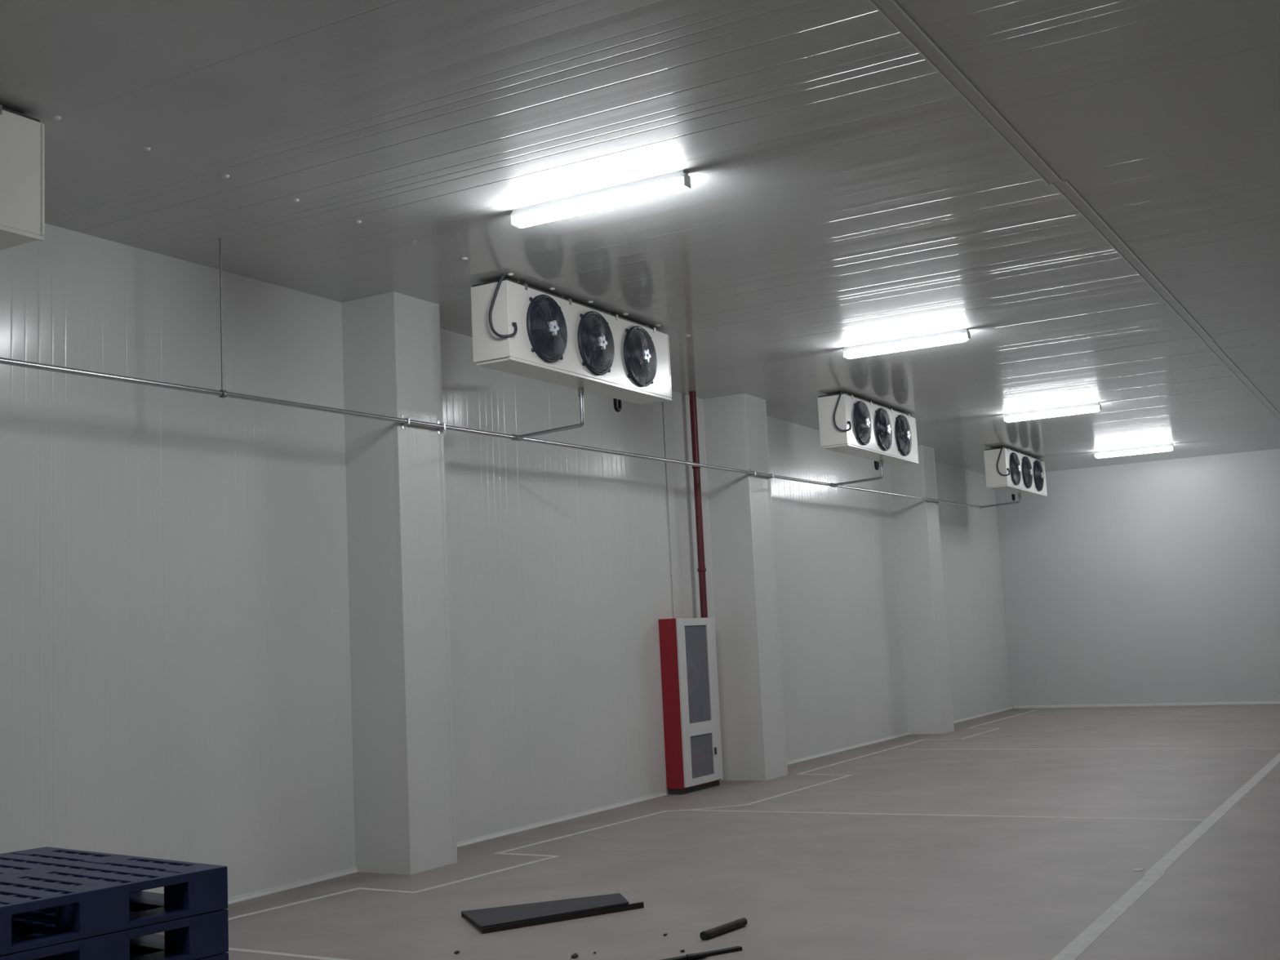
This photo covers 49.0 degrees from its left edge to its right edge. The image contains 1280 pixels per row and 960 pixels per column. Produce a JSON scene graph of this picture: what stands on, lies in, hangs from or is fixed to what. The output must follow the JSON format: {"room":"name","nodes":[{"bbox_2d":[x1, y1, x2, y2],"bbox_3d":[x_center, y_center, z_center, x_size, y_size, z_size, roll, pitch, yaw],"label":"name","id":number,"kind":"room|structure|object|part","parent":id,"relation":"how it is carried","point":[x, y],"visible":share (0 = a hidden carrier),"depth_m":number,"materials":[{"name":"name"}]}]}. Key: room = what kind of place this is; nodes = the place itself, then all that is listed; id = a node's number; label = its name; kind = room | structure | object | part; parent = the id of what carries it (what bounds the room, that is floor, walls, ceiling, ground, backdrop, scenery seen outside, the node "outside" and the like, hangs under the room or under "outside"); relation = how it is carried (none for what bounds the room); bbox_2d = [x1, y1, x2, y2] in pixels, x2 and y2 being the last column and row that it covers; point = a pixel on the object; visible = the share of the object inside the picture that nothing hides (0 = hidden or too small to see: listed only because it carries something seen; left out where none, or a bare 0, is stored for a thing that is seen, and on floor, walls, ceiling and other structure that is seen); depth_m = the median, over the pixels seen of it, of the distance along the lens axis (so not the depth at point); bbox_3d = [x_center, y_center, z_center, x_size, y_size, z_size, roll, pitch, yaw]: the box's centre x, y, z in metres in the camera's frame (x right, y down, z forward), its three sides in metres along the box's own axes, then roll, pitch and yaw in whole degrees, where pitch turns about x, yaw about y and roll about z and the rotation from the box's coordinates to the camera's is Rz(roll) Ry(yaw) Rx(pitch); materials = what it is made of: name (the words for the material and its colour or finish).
{"room":"cold storage warehouse","nodes":[
{"label":"cold storage warehouse","id":0,"kind":"room"},
{"bbox_2d":[0,222,1011,898],"bbox_3d":[-1.033,1.004,13.528,0.100,4.535,32.480,-6,-7,29],"label":"wall","id":1,"kind":"structure","parent":0,"point":[175,673],"depth_m":10.69,"materials":[{"name":"white metal"}]},
{"bbox_2d":[227,866,358,904],"bbox_3d":[-5.588,2.537,5.078,0.030,0.036,13.566,-6,-7,29],"label":"baseboard","id":2,"kind":"structure","parent":1,"relation":"attached to","point":[340,873],"depth_m":10.31,"materials":[{"name":"white"}]},
{"bbox_2d":[457,791,667,847],"bbox_3d":[-0.816,3.238,13.336,0.030,0.036,4.407,-6,-7,29],"label":"baseboard","id":3,"kind":"structure","parent":1,"relation":"attached to","point":[488,837],"depth_m":13.35,"materials":[{"name":"white"}]},
{"bbox_2d":[662,400,675,618],"bbox_3d":[0.323,0.253,15.935,0.025,2.636,0.032,-6,-7,29],"label":"conduit","id":4,"kind":"object","parent":1,"relation":"attached to","point":[664,433],"visible":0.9,"depth_m":15.92,"materials":[{"name":"white metal"}]},
{"bbox_2d":[786,732,910,764],"bbox_3d":[2.767,3.765,19.538,0.030,0.036,5.882,-6,-7,29],"label":"baseboard","id":5,"kind":"structure","parent":1,"relation":"attached to","point":[906,733],"depth_m":19.73,"materials":[{"name":"white"}]},
{"bbox_2d":[953,706,1013,723],"bbox_3d":[5.886,4.224,24.936,0.030,0.036,5.400,-6,-7,29],"label":"baseboard","id":6,"kind":"structure","parent":1,"relation":"attached to","point":[1009,708],"depth_m":25.50,"materials":[{"name":"white"}]},
{"bbox_2d":[0,0,1279,474],"bbox_3d":[3.788,-1.850,10.985,11.500,0.101,32.680,-6,-7,29],"label":"ceiling","id":7,"kind":"structure","parent":0,"point":[842,193],"depth_m":8.63,"materials":[{"name":"white metal"}]},
{"bbox_2d":[0,104,44,250],"bbox_3d":[-3.826,-1.621,6.223,0.658,0.699,2.808,-6,-7,23],"label":"cooler","id":8,"kind":"object","parent":7,"relation":"hanging from","point":[22,136],"visible":1,"depth_m":7.11,"materials":[{"name":"white metal"}]},
{"bbox_2d":[0,225,39,250],"bbox_3d":[-3.837,-1.317,6.150,0.324,0.026,2.540,-6,-7,29],"label":"drip tray","id":9,"kind":"object","parent":8,"relation":"on","point":[11,236],"depth_m":7.11,"materials":[{"name":"white metal"}]},
{"bbox_2d":[51,115,61,119],"bbox_3d":[-3.034,-1.881,7.300,0.048,0.014,0.047,-6,-7,29],"label":"bolt","id":10,"kind":"object","parent":7,"relation":"attached to","point":[55,117],"depth_m":7.29,"materials":[{"name":"white metal"}]},
{"bbox_2d":[142,146,151,151],"bbox_3d":[-2.743,-1.839,7.803,0.048,0.014,0.047,-6,-7,29],"label":"bolt","id":11,"kind":"object","parent":7,"relation":"attached to","point":[145,148],"depth_m":7.79,"materials":[{"name":"white metal"}]},
{"bbox_2d":[218,238,226,398],"bbox_3d":[-2.827,-1.098,9.485,0.054,1.100,0.028,-6,-7,29],"label":"rod","id":12,"kind":"object","parent":7,"relation":"hanging from","point":[224,393],"visible":1,"depth_m":9.48,"materials":[{"name":"silver metal"}]},
{"bbox_3d":[-2.828,-1.121,9.488,0.013,1.053,0.013,2,-8,-38],"label":"rod","id":13,"kind":"part","parent":12,"relation":"part of","materials":[{"name":"silver metal"}]},
{"bbox_2d":[222,174,229,177],"bbox_3d":[-2.452,-1.796,8.306,0.048,0.014,0.047,-6,-7,29],"label":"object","id":14,"kind":"structure","parent":7,"relation":"attached to","point":[223,175],"depth_m":8.29,"materials":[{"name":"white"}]},
{"bbox_2d":[291,198,299,202],"bbox_3d":[-2.161,-1.753,8.810,0.048,0.014,0.047,-6,-7,29],"label":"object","id":15,"kind":"structure","parent":7,"relation":"attached to","point":[295,200],"depth_m":8.80,"materials":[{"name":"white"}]},
{"bbox_2d":[470,273,671,412],"bbox_3d":[-0.485,-1.130,12.005,0.658,0.699,2.808,-6,-7,23],"label":"cooler","id":16,"kind":"object","parent":7,"relation":"hanging from","point":[519,329],"visible":1,"depth_m":11.52,"materials":[{"name":"white metal"}]},
{"bbox_2d":[476,356,670,404],"bbox_3d":[-0.497,-0.825,11.932,0.324,0.026,2.540,-6,-7,29],"label":"drip tray","id":17,"kind":"object","parent":16,"relation":"on","point":[543,370],"depth_m":11.71,"materials":[{"name":"white metal"}]},
{"bbox_2d":[511,169,690,227],"bbox_3d":[-0.268,-1.775,8.937,1.298,0.122,0.103,-6,-7,29],"label":"lamp","id":18,"kind":"object","parent":7,"relation":"attached to","point":[676,182],"visible":1,"depth_m":8.88,"materials":[{"name":"white plastic"}]},
{"bbox_2d":[817,390,918,470],"bbox_3d":[2.985,-0.620,18.012,0.658,0.699,2.808,-6,-7,23],"label":"cooler","id":19,"kind":"object","parent":7,"relation":"hanging from","point":[849,424],"visible":1,"depth_m":17.34,"materials":[{"name":"white metal"}]},
{"bbox_2d":[822,444,917,466],"bbox_3d":[2.974,-0.315,17.939,0.324,0.026,2.540,-6,-7,29],"label":"drip tray","id":20,"kind":"object","parent":19,"relation":"on","point":[868,451],"depth_m":17.77,"materials":[{"name":"white metal"}]},
{"bbox_3d":[3.100,-0.623,17.892,0.016,0.619,2.586,-6,-7,29],"label":"edge trim","id":21,"kind":"part","parent":19,"relation":"part of","materials":[{"name":"white metal"}]},
{"bbox_2d":[842,328,970,359],"bbox_3d":[2.639,-1.348,13.967,1.298,0.122,0.103,-6,-7,29],"label":"lamp","id":22,"kind":"object","parent":7,"relation":"attached to","point":[960,335],"visible":1,"depth_m":13.92,"materials":[{"name":"white plastic"}]},
{"bbox_2d":[867,0,1062,184],"bbox_3d":[-0.812,-2.465,3.082,0.104,0.012,14.150,-6,-7,29],"label":"trim","id":23,"kind":"structure","parent":7,"relation":"attached to","point":[900,20],"depth_m":7.41,"materials":[{"name":"white metal"}]},
{"bbox_2d":[983,444,1047,501],"bbox_3d":[6.471,-0.107,24.046,0.658,0.699,2.808,-6,-7,23],"label":"cooler","id":24,"kind":"object","parent":7,"relation":"hanging from","point":[1007,470],"visible":1,"depth_m":23.22,"materials":[{"name":"white metal"}]},
{"bbox_2d":[987,484,1044,497],"bbox_3d":[6.460,0.197,23.974,0.324,0.026,2.540,-6,-7,29],"label":"drip tray","id":25,"kind":"object","parent":24,"relation":"on","point":[1026,491],"depth_m":23.79,"materials":[{"name":"white metal"}]},
{"bbox_3d":[6.586,-0.111,23.927,0.016,0.619,2.586,-6,-7,29],"label":"edge trim","id":26,"kind":"part","parent":24,"relation":"part of","materials":[{"name":"white metal"}]},
{"bbox_2d":[1003,402,1101,422],"bbox_3d":[5.594,-0.913,19.083,1.298,0.122,0.103,-6,-7,29],"label":"lamp","id":27,"kind":"object","parent":7,"relation":"attached to","point":[1096,406],"visible":1,"depth_m":19.03,"materials":[{"name":"white plastic"}]},
{"bbox_2d":[1051,180,1213,342],"bbox_3d":[4.376,-1.708,12.011,0.104,0.012,6.540,-6,-7,29],"label":"trim","id":28,"kind":"structure","parent":7,"relation":"attached to","point":[1064,188],"depth_m":11.04,"materials":[{"name":"white metal"}]},
{"bbox_2d":[1094,443,1173,457],"bbox_3d":[8.449,-0.494,24.024,1.298,0.122,0.103,-6,-7,29],"label":"lamp","id":29,"kind":"object","parent":7,"relation":"attached to","point":[1163,447],"visible":1,"depth_m":23.98,"materials":[{"name":"white plastic"}]},
{"bbox_2d":[1202,340,1279,422],"bbox_3d":[8.939,-1.035,19.931,0.104,0.012,11.770,-6,-7,29],"label":"trim","id":30,"kind":"structure","parent":7,"relation":"attached to","point":[1211,345],"depth_m":17.16,"materials":[{"name":"white metal"}]},
{"bbox_3d":[-5.868,-1.505,4.213,0.054,1.182,0.028,-6,-7,29],"label":"rod","id":31,"kind":"object","parent":7,"relation":"hanging from","visible":0},
{"bbox_2d":[0,357,1021,509],"bbox_3d":[-0.944,-0.498,11.994,0.767,0.580,29.101,-6,-7,29],"label":"drain pipe","id":32,"kind":"object","parent":31,"relation":"hanging from","point":[405,421],"visible":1,"depth_m":11.49,"materials":[{"name":"metal"}]},
{"bbox_2d":[155,704,1279,959],"bbox_3d":[4.010,2.758,10.465,11.500,0.124,32.680,-6,-7,29],"label":"floor","id":33,"kind":"structure","parent":0,"point":[1014,833],"depth_m":10.21,"materials":[{"name":"concrete"}]},
{"bbox_2d":[341,291,457,875],"bbox_3d":[-1.952,0.799,11.314,0.568,4.535,0.582,-6,-7,29],"label":"column","id":34,"kind":"structure","parent":33,"relation":"on","point":[403,767],"depth_m":11.10,"materials":[{"name":"white metal"}]},
{"bbox_3d":[-1.856,0.753,10.947,0.033,4.535,0.038,-6,-7,29],"label":"corner trim","id":35,"kind":"part","parent":34,"relation":"part of","materials":[{"name":"white metal"}]},
{"bbox_3d":[-1.585,0.793,11.417,0.033,4.535,0.038,-6,-7,29],"label":"corner trim","id":36,"kind":"part","parent":34,"relation":"part of","materials":[{"name":"white metal"}]},
{"bbox_2d":[461,893,644,933],"bbox_3d":[-0.521,2.707,8.824,1.092,0.052,0.625,-1,-7,-19],"label":"plank","id":37,"kind":"object","parent":33,"relation":"on","point":[495,919],"visible":1,"depth_m":8.76,"materials":[{"name":"black"}]},
{"bbox_2d":[570,953,578,958],"bbox_3d":[-0.354,2.576,7.610,0.033,0.024,0.063,-6,-7,29],"label":"crumb","id":38,"kind":"object","parent":33,"relation":"on","point":[575,955],"visible":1,"depth_m":7.59,"materials":[{"name":"grey"}]},
{"bbox_2d":[658,617,723,794],"bbox_3d":[0.585,2.500,15.717,0.253,1.900,0.906,-6,-7,29],"label":"tall cabinet","id":39,"kind":"object","parent":33,"relation":"on","point":[681,639],"visible":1,"depth_m":15.45,"materials":[{"name":"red metal"}]},
{"bbox_2d":[686,659,699,723],"bbox_3d":[0.553,2.390,15.706,0.070,0.760,0.420,-6,-7,29],"label":"fire hose","id":40,"kind":"object","parent":39,"relation":"in","point":[693,678],"visible":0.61,"depth_m":15.70,"materials":[{"name":"grey fabric"}]},
{"bbox_2d":[690,744,695,778],"bbox_3d":[0.541,3.145,15.544,0.135,0.425,0.130,-6,-7,29],"label":"fire extinguisher","id":41,"kind":"object","parent":39,"relation":"in","point":[692,754],"visible":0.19,"depth_m":15.51,"materials":[{"name":"grey metal"}]},
{"bbox_2d":[692,742,703,777],"bbox_3d":[0.641,3.160,15.717,0.135,0.425,0.130,-6,-7,29],"label":"fire extinguisher","id":42,"kind":"object","parent":39,"relation":"in","point":[698,756],"visible":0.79,"depth_m":15.66,"materials":[{"name":"grey metal"}]},
{"bbox_3d":[0.652,2.969,15.727,0.090,0.045,0.028,-6,-7,29],"label":"valve handle","id":43,"kind":"part","parent":42,"relation":"part of","materials":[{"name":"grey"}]},
{"bbox_2d":[688,391,707,617],"bbox_3d":[0.676,0.274,16.273,0.100,2.636,0.100,-6,-7,29],"label":"riser pipe","id":44,"kind":"object","parent":39,"relation":"on","point":[701,569],"visible":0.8,"depth_m":16.24,"materials":[{"name":"metal"}]},
{"bbox_2d":[661,946,742,959],"bbox_3d":[0.293,2.523,7.442,0.600,0.030,0.078,1,-7,-29],"label":"strip","id":45,"kind":"object","parent":33,"relation":"on","point":[691,956],"visible":1,"depth_m":7.47,"materials":[{"name":"black plastic"}]},
{"bbox_2d":[699,917,747,940],"bbox_3d":[0.482,2.574,8.059,0.048,0.048,0.426,-7,-8,36],"label":"tube","id":46,"kind":"object","parent":33,"relation":"on","point":[717,931],"visible":1,"depth_m":8.02,"materials":[{"name":"black plastic"}]},
{"bbox_2d":[702,393,787,780],"bbox_3d":[1.254,1.270,16.862,0.568,4.535,0.621,-6,-7,29],"label":"column","id":47,"kind":"structure","parent":33,"relation":"on","point":[748,642],"depth_m":16.63,"materials":[{"name":"white metal"}]},
{"bbox_3d":[1.340,1.222,16.479,0.033,4.535,0.038,-6,-7,29],"label":"corner trim","id":48,"kind":"part","parent":47,"relation":"part of","materials":[{"name":"white metal"}]},
{"bbox_3d":[1.631,1.265,16.983,0.033,4.535,0.038,-6,-7,29],"label":"corner trim","id":49,"kind":"part","parent":47,"relation":"part of","materials":[{"name":"white metal"}]},
{"bbox_2d":[889,444,954,734],"bbox_3d":[4.494,1.746,22.471,0.568,4.535,0.615,-6,-7,29],"label":"column","id":50,"kind":"structure","parent":33,"relation":"on","point":[928,691],"depth_m":22.22,"materials":[{"name":"white metal"}]},
{"bbox_3d":[4.582,1.699,22.090,0.033,4.535,0.038,-6,-7,29],"label":"corner trim","id":51,"kind":"part","parent":50,"relation":"part of","materials":[{"name":"white metal"}]},
{"bbox_3d":[4.870,1.742,22.589,0.033,4.535,0.038,-6,-7,29],"label":"corner trim","id":52,"kind":"part","parent":50,"relation":"part of","materials":[{"name":"white metal"}]},
{"bbox_2d":[1133,868,1144,871],"bbox_3d":[3.339,2.611,9.409,0.065,0.003,0.105,-6,-7,29],"label":"flake","id":53,"kind":"object","parent":33,"relation":"on","point":[1135,869],"visible":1,"depth_m":9.40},
{"bbox_3d":[-2.106,2.272,4.697,1.201,0.141,0.901,-8,-8,39],"label":"pallet","id":54,"kind":"object","parent":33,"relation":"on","visible":0},
{"bbox_3d":[-2.113,2.130,4.713,1.201,0.141,0.901,-8,-8,39],"label":"pallet","id":55,"kind":"object","parent":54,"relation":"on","visible":0},
{"bbox_3d":[-2.120,1.989,4.729,1.201,0.141,0.901,-8,-8,39],"label":"pallet","id":56,"kind":"object","parent":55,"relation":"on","visible":0},
{"bbox_3d":[-2.127,1.847,4.745,1.201,0.141,0.901,-8,-8,39],"label":"pallet","id":57,"kind":"object","parent":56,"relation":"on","visible":0},
{"bbox_2d":[129,949,228,959],"bbox_3d":[-2.134,1.705,4.761,1.201,0.141,0.901,-8,-8,39],"label":"pallet","id":58,"kind":"object","parent":57,"relation":"on","point":[224,956],"visible":0.15,"depth_m":4.73,"materials":[{"name":"blue plastic"}]},
{"bbox_2d":[0,906,228,959],"bbox_3d":[-2.140,1.563,4.777,1.201,0.141,0.901,-8,-8,39],"label":"pallet","id":59,"kind":"object","parent":58,"relation":"on","point":[205,935],"visible":0.54,"depth_m":4.62,"materials":[{"name":"blue plastic"}]},
{"bbox_3d":[-2.139,1.611,4.772,1.200,0.044,0.900,-8,-8,39],"label":"runner frame","id":60,"kind":"part","parent":59,"relation":"part of","materials":[{"name":"blue plastic"}]},
{"bbox_2d":[0,846,227,955],"bbox_3d":[-2.147,1.421,4.793,1.201,0.141,0.901,-8,-8,39],"label":"pallet","id":61,"kind":"object","parent":59,"relation":"on","point":[62,895],"visible":1,"depth_m":4.63,"materials":[{"name":"blue plastic"}]},
{"bbox_3d":[-2.146,1.470,4.788,1.200,0.044,0.900,-8,-8,39],"label":"runner frame","id":62,"kind":"part","parent":61,"relation":"part of","materials":[{"name":"blue plastic"}]},
{"bbox_2d":[995,448,1279,708],"bbox_3d":[12.026,1.645,24.792,11.500,4.535,0.100,-6,-7,29],"label":"wall","id":63,"kind":"structure","parent":0,"point":[1158,581],"depth_m":26.20,"materials":[{"name":"white metal"}]},
{"bbox_2d":[1013,701,1279,708],"bbox_3d":[12.123,3.864,24.474,11.250,0.050,0.032,-6,-7,29],"label":"baseboard","id":64,"kind":"structure","parent":63,"relation":"attached to","point":[1255,702],"depth_m":25.98,"materials":[{"name":"white"}]}
]}

